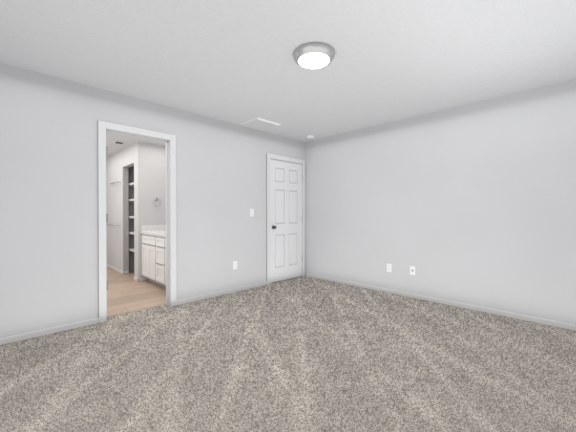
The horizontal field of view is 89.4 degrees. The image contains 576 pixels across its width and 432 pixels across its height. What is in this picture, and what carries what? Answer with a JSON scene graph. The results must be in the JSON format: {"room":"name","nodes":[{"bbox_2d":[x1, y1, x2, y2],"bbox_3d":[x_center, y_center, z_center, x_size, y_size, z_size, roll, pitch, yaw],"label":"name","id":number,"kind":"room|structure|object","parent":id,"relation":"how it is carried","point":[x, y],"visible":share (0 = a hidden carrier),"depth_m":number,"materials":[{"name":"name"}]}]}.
{"room":"empty bedroom","nodes":[
{"label":"empty bedroom","id":0,"kind":"room"},
{"bbox_2d":[106,142,145,277],"bbox_3d":[-3.101,-0.126,5.943,0.660,2.440,2.320,0,1,-45],"label":"wall","id":1,"kind":"structure","parent":0,"point":[128,165],"depth_m":5.55,"materials":[{"name":"paint"}]},
{"bbox_2d":[107,264,123,273],"bbox_3d":[-3.594,1.065,5.966,0.016,0.058,1.363,0,1,-45],"label":"baseboard","id":2,"kind":"structure","parent":1,"relation":"attached to","point":[118,270],"depth_m":5.80,"materials":[{"name":"white wood"}]},
{"bbox_2d":[129,182,133,251],"bbox_3d":[-2.609,0.031,5.525,0.542,1.311,0.818,0,1,-45],"label":"shelf unit","id":3,"kind":"object","parent":1,"relation":"attached to","point":[131,217],"visible":0.12,"depth_m":5.54,"materials":[{"name":"white wood"}]},
{"bbox_2d":[106,132,164,157],"bbox_3d":[-2.906,-1.295,4.931,1.800,0.090,3.780,0,1,-45],"label":"ceiling","id":4,"kind":"structure","parent":0,"point":[113,148],"depth_m":4.88,"materials":[{"name":"paint"}]},
{"bbox_2d":[107,267,165,316],"bbox_3d":[-2.767,1.150,5.233,4.740,0.096,3.970,0,1,-45],"label":"floor","id":5,"kind":"structure","parent":0,"point":[126,293],"depth_m":4.12,"materials":[{"name":"wood"}]},
{"bbox_2d":[142,233,165,287],"bbox_3d":[-1.732,0.696,4.569,0.561,0.809,1.562,0,1,-45],"label":"bathroom vanity","id":6,"kind":"object","parent":5,"relation":"on","point":[154,254],"depth_m":4.52,"materials":[{"name":"painted wood"},{"name":"stone countertop"}]},
{"bbox_2d":[141,229,165,236],"bbox_3d":[-1.735,0.273,4.563,0.570,0.039,1.562,0,1,-45],"label":"countertop","id":7,"kind":"structure","parent":6,"relation":"on","point":[163,231],"depth_m":4.74,"materials":[{"name":"white stone"}]},
{"bbox_2d":[0,63,305,337],"bbox_3d":[-1.360,-0.112,3.726,4.620,2.440,0.120,0,1,-45],"label":"wall","id":8,"kind":"structure","parent":0,"point":[48,201],"depth_m":2.95,"materials":[{"name":"paint"}]},
{"bbox_2d":[0,317,98,344],"bbox_3d":[-2.406,1.086,2.597,1.232,0.058,0.016,0,1,-45],"label":"baseboard","id":9,"kind":"structure","parent":8,"relation":"attached to","point":[42,332],"depth_m":2.74,"materials":[{"name":"white wood"}]},
{"bbox_2d":[98,120,175,322],"bbox_3d":[-1.727,0.058,3.363,0.824,2.105,0.152,0,1,-45],"label":"door frame","id":10,"kind":"structure","parent":8,"relation":"attached to","point":[104,127],"depth_m":3.27,"materials":[{"name":"grey wood"}]},
{"bbox_2d":[176,281,266,304],"bbox_3d":[-0.863,1.076,4.134,1.480,0.058,0.013,0,1,-45],"label":"baseboard","id":11,"kind":"structure","parent":8,"relation":"attached to","point":[196,298],"depth_m":4.03,"materials":[{"name":"white wood"}]},
{"bbox_2d":[233,261,236,269],"bbox_3d":[-0.767,0.715,4.231,0.072,0.118,0.008,0,1,-45],"label":"outlet","id":12,"kind":"object","parent":8,"relation":"attached to","point":[234,264],"visible":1,"depth_m":4.22,"materials":[{"name":"white plastic"}]},
{"bbox_2d":[250,209,253,216],"bbox_3d":[-0.549,-0.051,4.442,0.072,0.118,0.010,0,1,-45],"label":"light switch","id":13,"kind":"object","parent":8,"relation":"attached to","point":[251,212],"visible":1,"depth_m":4.44,"materials":[{"name":"white plastic"}]},
{"bbox_2d":[266,153,304,284],"bbox_3d":[-0.067,0.047,5.014,0.901,2.105,0.152,0,1,-45],"label":"trim","id":14,"kind":"structure","parent":8,"relation":"attached to","point":[281,158],"depth_m":4.73,"materials":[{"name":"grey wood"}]},
{"bbox_2d":[270,159,302,282],"bbox_3d":[-0.030,0.080,5.002,0.778,2.015,0.157,0,1,-45],"label":"closet door","id":15,"kind":"structure","parent":8,"relation":"in","point":[286,220],"depth_m":4.97,"materials":[{"name":"white wood"}]},
{"bbox_2d":[146,143,165,224],"bbox_3d":[-2.297,-0.121,5.178,0.480,2.440,0.100,0,1,-45],"label":"wall","id":16,"kind":"structure","parent":0,"point":[148,160],"depth_m":5.09,"materials":[{"name":"paint"}]},
{"bbox_2d":[141,225,165,228],"bbox_3d":[-2.275,0.204,5.113,0.560,0.099,0.020,0,1,-45],"label":"backsplash","id":17,"kind":"structure","parent":16,"relation":"attached to","point":[142,226],"depth_m":5.04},
{"bbox_2d":[0,276,575,431],"bbox_3d":[0.203,1.167,2.249,4.740,0.100,4.450,0,1,-45],"label":"floor","id":18,"kind":"structure","parent":0,"point":[303,354],"depth_m":2.12,"materials":[{"name":"beige carpet"}]},
{"bbox_2d":[0,0,575,141],"bbox_3d":[-1.198,-1.391,3.640,4.740,0.120,8.420,0,1,-45],"label":"ceiling","id":19,"kind":"structure","parent":0,"point":[232,61],"depth_m":2.36,"materials":[{"name":"paint"}]},
{"bbox_2d":[240,117,280,130],"bbox_3d":[-0.404,-1.325,4.239,0.450,0.020,0.420,0,1,-45],"label":"ceiling vent","id":20,"kind":"object","parent":19,"relation":"in","point":[259,123],"visible":1,"depth_m":4.18,"materials":[{"name":"white metal"}]},
{"bbox_2d":[293,42,334,68],"bbox_3d":[0.211,-1.289,2.379,0.340,0.069,0.340,0,1,-45],"label":"ceiling light","id":21,"kind":"object","parent":19,"relation":"attached to","point":[314,55],"visible":1,"depth_m":2.30,"materials":[{"name":"white glass"}]},
{"bbox_2d":[305,79,575,324],"bbox_3d":[1.843,-0.113,3.867,0.120,2.440,4.440,0,1,-45],"label":"wall","id":22,"kind":"structure","parent":0,"point":[473,204],"depth_m":3.53,"materials":[{"name":"paint"}]},
{"bbox_2d":[387,263,391,271],"bbox_3d":[1.451,0.743,4.176,0.008,0.118,0.072,0,1,-45],"label":"outlet","id":23,"kind":"object","parent":22,"relation":"attached to","point":[389,267],"visible":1,"depth_m":4.17,"materials":[{"name":"white plastic"}]},
{"bbox_2d":[410,266,414,274],"bbox_3d":[1.684,0.739,3.938,0.014,0.118,0.072,0,1,-45],"label":"outlet","id":24,"kind":"object","parent":22,"relation":"attached to","point":[412,270],"visible":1,"depth_m":3.94,"materials":[{"name":"white plastic"}]},
{"bbox_2d":[306,273,575,330],"bbox_3d":[1.791,1.078,3.834,0.013,0.058,4.157,0,1,-45],"label":"baseboard","id":25,"kind":"structure","parent":22,"relation":"attached to","point":[569,326],"depth_m":3.52,"materials":[{"name":"white wood"}]}
]}

